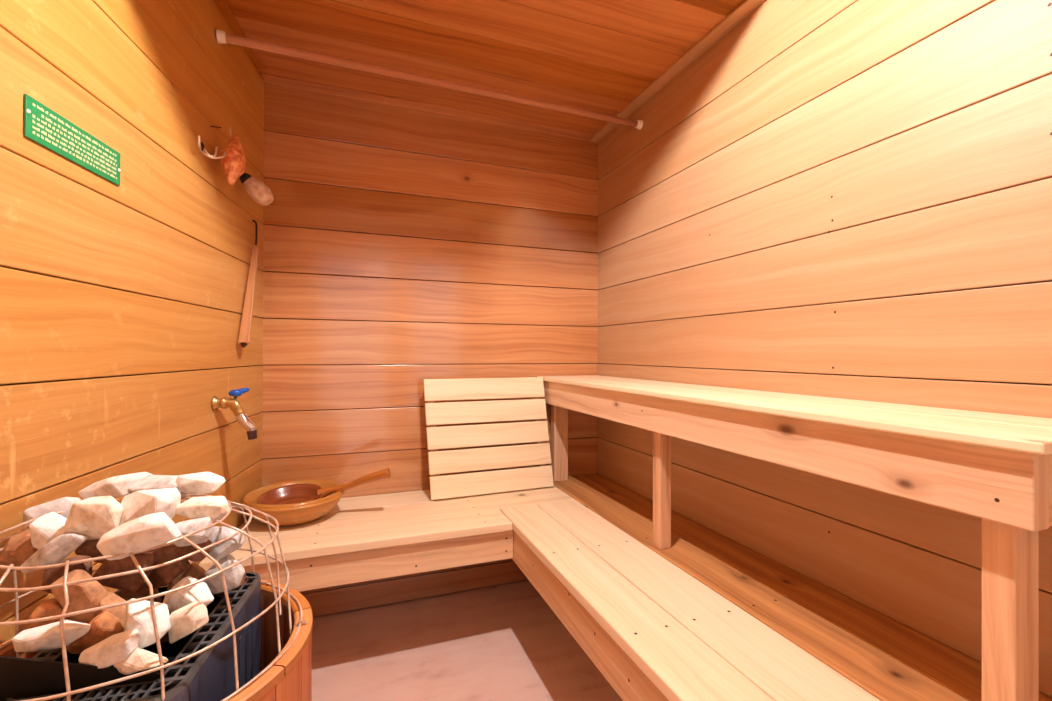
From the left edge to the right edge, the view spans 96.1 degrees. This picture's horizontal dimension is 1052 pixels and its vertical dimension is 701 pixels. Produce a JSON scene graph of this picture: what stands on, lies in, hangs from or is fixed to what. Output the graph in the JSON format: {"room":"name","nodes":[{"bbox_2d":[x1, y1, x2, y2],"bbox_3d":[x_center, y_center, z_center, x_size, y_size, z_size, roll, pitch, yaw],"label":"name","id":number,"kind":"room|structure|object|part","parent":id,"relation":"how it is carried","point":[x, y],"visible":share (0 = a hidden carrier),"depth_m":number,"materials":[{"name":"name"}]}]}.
{"room":"sauna","nodes":[
{"label":"sauna","id":0,"kind":"room"},
{"bbox_2d":[0,0,263,643],"bbox_3d":[-0.796,0.010,0.556,0.044,2.140,2.725,0,0,-11],"label":"wall","id":1,"kind":"structure","parent":0,"point":[121,307],"depth_m":1.01,"materials":[{"name":"brown wood"}]},
{"bbox_2d":[24,94,120,185],"bbox_3d":[-0.832,-0.381,0.880,0.006,0.069,0.236,0,0,-11],"label":"sign","id":2,"kind":"object","parent":1,"relation":"attached to","point":[44,126],"visible":1,"depth_m":0.85,"materials":[{"name":"green plastic"}]},
{"bbox_2d":[197,136,225,158],"bbox_3d":[-0.904,-0.570,1.329,0.053,0.051,0.108,0,0,3],"label":"coat hook","id":3,"kind":"object","parent":1,"relation":"attached to","point":[200,146],"visible":1,"depth_m":1.34,"materials":[{"name":"metal"}]},
{"bbox_2d":[210,126,245,184],"bbox_3d":[-0.891,-0.586,1.432,0.081,0.172,0.079,0,0,11],"label":"hanging ornament","id":4,"kind":"object","parent":1,"relation":"hanging from","point":[233,163],"visible":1,"depth_m":1.41,"materials":[{"name":"orange glass"}]},
{"bbox_2d":[211,387,256,439],"bbox_3d":[-0.888,0.194,1.450,0.124,0.157,0.050,0,0,-10],"label":"spigot","id":5,"kind":"object","parent":1,"relation":"attached to","point":[234,404],"visible":1,"depth_m":1.43,"materials":[{"name":"gold metal"}]},
{"bbox_3d":[-0.882,0.127,1.452,0.055,0.025,0.034,0,0,-33],"label":"handle","id":6,"kind":"part","parent":5,"relation":"part of","materials":[{"name":"blue plastic"}]},
{"bbox_3d":[-0.856,0.221,1.446,0.057,0.062,0.030,0,0,-1],"label":"spout","id":7,"kind":"part","parent":5,"relation":"part of","materials":[{"name":"silver metal"}]},
{"bbox_2d":[213,0,263,69],"bbox_3d":[-0.742,-1.056,0.501,0.030,0.008,2.570,0,0,-11],"label":"trim","id":8,"kind":"structure","parent":1,"relation":"attached to","point":[222,6],"depth_m":1.53,"materials":[{"name":"brown wood"}]},
{"bbox_2d":[238,220,258,347],"bbox_3d":[-0.968,-0.245,1.661,0.034,0.471,0.166,0,0,-16],"label":"wooden paddle","id":9,"kind":"object","parent":1,"relation":"hanging from","point":[246,322],"visible":1,"depth_m":1.64,"materials":[{"name":"brown wood"}]},
{"bbox_3d":[-0.988,-0.427,1.726,0.041,0.105,0.015,0,0,43],"label":"cord","id":10,"kind":"part","parent":9,"relation":"part of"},
{"bbox_2d":[239,172,273,205],"bbox_3d":[-0.921,-0.552,1.593,0.123,0.111,0.081,0,0,-20],"label":"scrub brush","id":11,"kind":"object","parent":1,"relation":"hanging from","point":[257,190],"visible":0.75,"depth_m":1.58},
{"bbox_2d":[216,29,642,129],"bbox_3d":[-0.227,-0.963,1.732,1.543,0.048,0.038,0,0,-22],"label":"rod","id":12,"kind":"object","parent":1,"relation":"attached to","point":[223,37],"visible":1,"depth_m":1.65,"materials":[{"name":"brown wood"}]},
{"bbox_2d":[260,83,599,616],"bbox_3d":[-0.362,0.018,2.119,1.680,2.140,0.044,0,0,-20],"label":"wall","id":13,"kind":"structure","parent":0,"point":[403,248],"depth_m":2.04,"materials":[{"name":"brown wood"}]},
{"bbox_2d":[262,73,592,140],"bbox_3d":[-0.349,-1.048,2.070,1.420,0.008,0.061,0,0,-20],"label":"trim","id":14,"kind":"structure","parent":13,"relation":"attached to","point":[268,78],"depth_m":2.02,"materials":[{"name":"brown wood"}]},
{"bbox_2d":[312,580,622,700],"bbox_3d":[-0.095,1.098,0.826,2.109,0.030,2.760,0,0,-20],"label":"floor","id":15,"kind":"structure","parent":0,"point":[502,642],"depth_m":1.70,"materials":[{"name":"paint"}]},
{"bbox_2d":[0,572,260,700],"bbox_3d":[-0.560,0.717,0.694,0.226,0.728,0.335,0,0,-13],"label":"heater","id":16,"kind":"object","parent":15,"relation":"on","point":[209,675],"visible":0.56,"depth_m":0.63,"materials":[{"name":"metal"}]},
{"bbox_2d":[29,598,70,628],"bbox_3d":[-0.635,0.357,0.630,0.044,0.044,0.034,0,0,14],"label":"stone","id":17,"kind":"object","parent":16,"relation":"in","point":[50,607],"visible":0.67,"depth_m":0.62,"materials":[{"name":"brown stone"}]},
{"bbox_3d":[-0.534,0.385,0.568,0.166,0.066,0.012,0,0,-13],"label":"plate","id":18,"kind":"part","parent":16,"relation":"part of","materials":[{"name":"black metal"}]},
{"bbox_2d":[66,612,122,653],"bbox_3d":[-0.567,0.373,0.619,0.056,0.052,0.036,0,0,11],"label":"stone","id":19,"kind":"object","parent":16,"relation":"in","point":[104,625],"visible":0.77,"depth_m":0.61,"materials":[{"name":"brown stone"}]},
{"bbox_2d":[12,620,90,651],"bbox_3d":[-0.596,0.357,0.594,0.081,0.029,0.040,0,0,-13],"label":"stone","id":20,"kind":"object","parent":19,"relation":"on","point":[45,637],"visible":0.92,"depth_m":0.58,"materials":[{"name":"white stone"}]},
{"bbox_2d":[78,629,139,667],"bbox_3d":[-0.517,0.372,0.590,0.070,0.048,0.039,0,0,-1],"label":"stone","id":21,"kind":"object","parent":16,"relation":"in","point":[114,649],"visible":0.98,"depth_m":0.57,"materials":[{"name":"white stone"}]},
{"bbox_2d":[123,595,146,631],"bbox_3d":[-0.595,0.391,0.694,0.054,0.048,0.047,0,0,-11],"label":"stone","id":22,"kind":"object","parent":16,"relation":"in","point":[127,598],"visible":0.11,"depth_m":0.71,"materials":[{"name":"brown stone"}]},
{"bbox_2d":[97,592,125,630],"bbox_3d":[-0.573,0.364,0.653,0.048,0.055,0.044,0,0,4],"label":"stone","id":23,"kind":"object","parent":22,"relation":"on","point":[112,598],"visible":0.45,"depth_m":0.65,"materials":[{"name":"beige stone"}]},
{"bbox_2d":[50,570,109,623],"bbox_3d":[-0.604,0.339,0.646,0.058,0.075,0.043,0,0,6],"label":"stone","id":24,"kind":"object","parent":23,"relation":"on","point":[87,595],"visible":0.66,"depth_m":0.63,"materials":[{"name":"beige stone"}]},
{"bbox_2d":[20,534,87,572],"bbox_3d":[-0.649,0.277,0.649,0.073,0.056,0.045,0,0,9],"label":"stone","id":25,"kind":"object","parent":24,"relation":"on","point":[55,551],"visible":0.84,"depth_m":0.64,"materials":[{"name":"white stone"}]},
{"bbox_2d":[93,552,153,592],"bbox_3d":[-0.596,0.329,0.708,0.075,0.058,0.042,0,0,-9],"label":"stone","id":26,"kind":"object","parent":22,"relation":"on","point":[130,582],"visible":0.64,"depth_m":0.69,"materials":[{"name":"brown stone"}]},
{"bbox_2d":[75,539,102,556],"bbox_3d":[-0.618,0.285,0.696,0.072,0.033,0.043,0,0,-11],"label":"stone","id":27,"kind":"object","parent":26,"relation":"on","point":[88,547],"visible":0.27,"depth_m":0.68,"materials":[{"name":"brown stone"}]},
{"bbox_2d":[64,496,122,539],"bbox_3d":[-0.621,0.243,0.685,0.080,0.063,0.053,0,0,-3],"label":"stone","id":28,"kind":"object","parent":27,"relation":"on","point":[93,517],"visible":0.72,"depth_m":0.67,"materials":[{"name":"beige stone"}]},
{"bbox_2d":[119,488,180,525],"bbox_3d":[-0.562,0.236,0.698,0.080,0.059,0.052,0,0,-6],"label":"stone","id":29,"kind":"object","parent":27,"relation":"on","point":[137,504],"visible":0.78,"depth_m":0.69,"materials":[{"name":"white stone"}]},
{"bbox_2d":[147,544,190,588],"bbox_3d":[-0.561,0.336,0.738,0.070,0.067,0.040,0,0,-2],"label":"stone","id":30,"kind":"object","parent":22,"relation":"on","point":[160,576],"visible":0.62,"depth_m":0.72,"materials":[{"name":"brown stone"}]},
{"bbox_2d":[175,539,211,561],"bbox_3d":[-0.518,0.310,0.740,0.048,0.037,0.034,0,0,8],"label":"stone","id":31,"kind":"object","parent":30,"relation":"on","point":[179,551],"visible":0.54,"depth_m":0.73,"materials":[{"name":"brown stone"}]},
{"bbox_2d":[173,517,214,546],"bbox_3d":[-0.497,0.267,0.698,0.064,0.037,0.043,0,0,-1],"label":"stone","id":32,"kind":"object","parent":31,"relation":"on","point":[185,527],"visible":0.59,"depth_m":0.69,"materials":[{"name":"white stone"}]},
{"bbox_2d":[175,496,229,521],"bbox_3d":[-0.503,0.245,0.737,0.074,0.036,0.052,0,0,-2],"label":"stone","id":33,"kind":"object","parent":32,"relation":"on","point":[214,507],"visible":0.96,"depth_m":0.72,"materials":[{"name":"beige stone"}]},
{"bbox_2d":[176,472,225,494],"bbox_3d":[-0.539,0.219,0.786,0.070,0.032,0.051,0,0,-1],"label":"stone","id":34,"kind":"object","parent":33,"relation":"on","point":[200,483],"visible":0.97,"depth_m":0.77,"materials":[{"name":"white stone"}]},
{"bbox_2d":[115,582,161,602],"bbox_3d":[-0.625,0.380,0.760,0.060,0.091,0.047,0,0,7],"label":"stone","id":35,"kind":"object","parent":16,"relation":"in","point":[143,591],"visible":0.13,"depth_m":0.75,"materials":[{"name":"brown stone"}]},
{"bbox_2d":[113,647,167,674],"bbox_3d":[-0.477,0.386,0.588,0.053,0.031,0.035,0,0,12],"label":"stone","id":36,"kind":"object","parent":16,"relation":"in","point":[140,659],"visible":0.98,"depth_m":0.58,"materials":[{"name":"beige stone"}]},
{"bbox_2d":[124,598,170,648],"bbox_3d":[-0.506,0.360,0.629,0.054,0.060,0.039,0,0,3],"label":"stone","id":37,"kind":"object","parent":16,"relation":"in","point":[138,615],"visible":0.71,"depth_m":0.62,"materials":[{"name":"white stone"}]},
{"bbox_2d":[149,612,170,645],"bbox_3d":[-0.545,0.412,0.704,0.056,0.048,0.046,0,0,-7],"label":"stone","id":38,"kind":"object","parent":16,"relation":"in","point":[165,637],"visible":0.03,"depth_m":0.69,"materials":[{"name":"stone"}]},
{"bbox_2d":[167,560,205,590],"bbox_3d":[-0.554,0.370,0.772,0.054,0.055,0.040,0,0,-15],"label":"stone","id":39,"kind":"object","parent":16,"relation":"in","point":[195,571],"visible":0.44,"depth_m":0.76,"materials":[{"name":"brown stone"}]},
{"bbox_2d":[168,601,208,643],"bbox_3d":[-0.473,0.376,0.658,0.054,0.048,0.036,0,0,-4],"label":"stone","id":40,"kind":"object","parent":16,"relation":"in","point":[191,617],"visible":0.98,"depth_m":0.64,"materials":[{"name":"beige stone"}]},
{"bbox_2d":[163,576,213,612],"bbox_3d":[-0.504,0.369,0.706,0.062,0.058,0.046,0,0,9],"label":"stone","id":41,"kind":"object","parent":16,"relation":"in","point":[200,592],"visible":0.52,"depth_m":0.69,"materials":[{"name":"white stone"}]},
{"bbox_2d":[205,554,244,593],"bbox_3d":[-0.485,0.360,0.763,0.054,0.055,0.050,0,0,-34],"label":"stone","id":42,"kind":"object","parent":16,"relation":"in","point":[234,575],"visible":0.89,"depth_m":0.75,"materials":[{"name":"white stone"}]},
{"bbox_2d":[209,526,244,559],"bbox_3d":[-0.497,0.312,0.771,0.059,0.046,0.044,0,0,0],"label":"stone","id":43,"kind":"object","parent":42,"relation":"on","point":[221,550],"visible":0.68,"depth_m":0.76,"materials":[{"name":"white stone"}]},
{"bbox_2d":[215,568,246,597],"bbox_3d":[-0.522,0.401,0.821,0.049,0.050,0.048,0,0,10],"label":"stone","id":44,"kind":"object","parent":16,"relation":"in","point":[221,594],"visible":0.13,"depth_m":0.82,"materials":[{"name":"stone"}]},
{"bbox_3d":[-0.665,0.388,0.690,0.058,0.044,0.045,2,0,0],"label":"stone","id":45,"kind":"object","parent":16,"relation":"in","visible":0},
{"bbox_2d":[42,555,92,593],"bbox_3d":[-0.690,0.334,0.704,0.063,0.053,0.048,0,0,-4],"label":"stone","id":46,"kind":"object","parent":45,"relation":"on","point":[51,575],"visible":0.47,"depth_m":0.69,"materials":[{"name":"brown stone"}]},
{"bbox_2d":[29,512,66,548],"bbox_3d":[-0.681,0.261,0.679,0.056,0.053,0.032,0,0,0],"label":"stone","id":47,"kind":"object","parent":46,"relation":"on","point":[49,526],"visible":0.56,"depth_m":0.67,"materials":[{"name":"white stone"}]},
{"bbox_2d":[0,494,312,700],"bbox_3d":[-0.564,0.666,0.692,0.456,0.830,0.456,0,0,-20],"label":"wire cage","id":48,"kind":"object","parent":15,"relation":"on","point":[286,615],"visible":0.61,"depth_m":0.68,"materials":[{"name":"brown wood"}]},
{"bbox_2d":[0,530,38,573],"bbox_3d":[-0.733,0.291,0.691,0.061,0.058,0.043,0,0,-12],"label":"stone","id":49,"kind":"object","parent":48,"relation":"in","point":[18,549],"visible":0.62,"depth_m":0.67,"materials":[{"name":"brown stone"}]},
{"bbox_2d":[22,497,80,528],"bbox_3d":[-0.752,0.263,0.750,0.076,0.059,0.054,0,0,0],"label":"stone","id":50,"kind":"object","parent":48,"relation":"on","point":[64,504],"visible":0.44,"depth_m":0.74,"materials":[{"name":"white stone"}]},
{"bbox_2d":[78,472,152,498],"bbox_3d":[-0.691,0.231,0.799,0.109,0.049,0.054,0,0,3],"label":"stone","id":51,"kind":"object","parent":48,"relation":"on","point":[116,486],"visible":0.66,"depth_m":0.78,"materials":[{"name":"white stone"}]},
{"bbox_2d":[96,512,181,559],"bbox_3d":[-0.494,0.238,0.608,0.099,0.057,0.043,0,0,-1],"label":"stone","id":52,"kind":"object","parent":48,"relation":"on","point":[149,531],"visible":0.99,"depth_m":0.59,"materials":[{"name":"white stone"}]},
{"label":"stone","id":53,"kind":"object","parent":48,"relation":"in","visible":0},
{"bbox_2d":[127,475,187,498],"bbox_3d":[-0.599,0.225,0.774,0.082,0.040,0.052,0,0,2],"label":"stone","id":54,"kind":"object","parent":53,"relation":"on","point":[150,482],"visible":0.51,"depth_m":0.76,"materials":[{"name":"white stone"}]},
{"bbox_2d":[199,474,1051,700],"bbox_3d":[0.082,0.844,0.853,1.556,0.480,2.626,0,0,-20],"label":"bench","id":55,"kind":"object","parent":15,"relation":"on","point":[707,616],"visible":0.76,"depth_m":1.23,"materials":[{"name":"brown wood"}]},
{"bbox_2d":[242,479,344,525],"bbox_3d":[-0.830,0.554,1.701,0.331,0.098,0.331,0,0,-20],"label":"wooden bowl","id":56,"kind":"object","parent":55,"relation":"on","point":[303,512],"visible":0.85,"depth_m":1.60,"materials":[{"name":"brown wood"}]},
{"bbox_2d":[257,468,390,504],"bbox_3d":[-0.723,0.499,1.709,0.442,0.150,0.190,0,0,-20],"label":"ladle","id":57,"kind":"object","parent":56,"relation":"in","point":[294,493],"visible":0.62,"depth_m":1.71,"materials":[{"name":"brown wood"}]},
{"bbox_3d":[-0.620,0.481,1.704,0.260,0.113,0.039,0,0,-2],"label":"handle","id":58,"kind":"part","parent":57,"relation":"part of","materials":[{"name":"brown wood"}]},
{"bbox_2d":[423,377,553,499],"bbox_3d":[-0.159,0.365,2.050,0.563,0.488,0.128,0,0,-22],"label":"slatted backrest","id":59,"kind":"object","parent":55,"relation":"on","point":[463,460],"visible":1,"depth_m":2.02,"materials":[{"name":"brown wood"}]},
{"bbox_2d":[537,375,1051,700],"bbox_3d":[0.508,0.364,1.480,0.324,0.488,1.751,0,0,-20],"label":"bench","id":60,"kind":"object","parent":55,"relation":"on","point":[995,468],"visible":0.95,"depth_m":0.81,"materials":[{"name":"brown wood"}]},
{"bbox_3d":[0.158,0.375,2.225,0.072,0.469,0.040,0,0,-20],"label":"leg","id":61,"kind":"part","parent":60,"relation":"part of","materials":[{"name":"brown wood"}]},
{"bbox_3d":[0.422,0.373,1.468,0.040,0.469,0.041,0,0,-20],"label":"leg","id":62,"kind":"part","parent":60,"relation":"part of","materials":[{"name":"brown wood"}]},
{"bbox_3d":[0.718,0.371,0.701,0.060,0.469,0.040,0,0,-20],"label":"leg","id":63,"kind":"part","parent":60,"relation":"part of","materials":[{"name":"brown wood"}]},
{"bbox_2d":[225,0,743,134],"bbox_3d":[-0.081,-1.073,0.821,2.109,0.034,2.690,0,0,-20],"label":"ceiling","id":64,"kind":"structure","parent":0,"point":[599,56],"depth_m":1.62,"materials":[{"name":"brown wood"}]},
{"bbox_2d":[597,0,1051,697],"bbox_3d":[0.829,0.018,1.157,0.044,2.140,2.690,0,0,-20],"label":"wall","id":65,"kind":"structure","parent":0,"point":[844,199],"depth_m":1.18,"materials":[{"name":"brown wood"}]},
{"bbox_2d":[589,0,765,141],"bbox_3d":[0.795,-1.047,1.119,0.055,0.009,2.639,0,0,-20],"label":"trim","id":66,"kind":"structure","parent":65,"relation":"attached to","point":[746,7],"depth_m":1.70,"materials":[{"name":"brown wood"}]}
]}

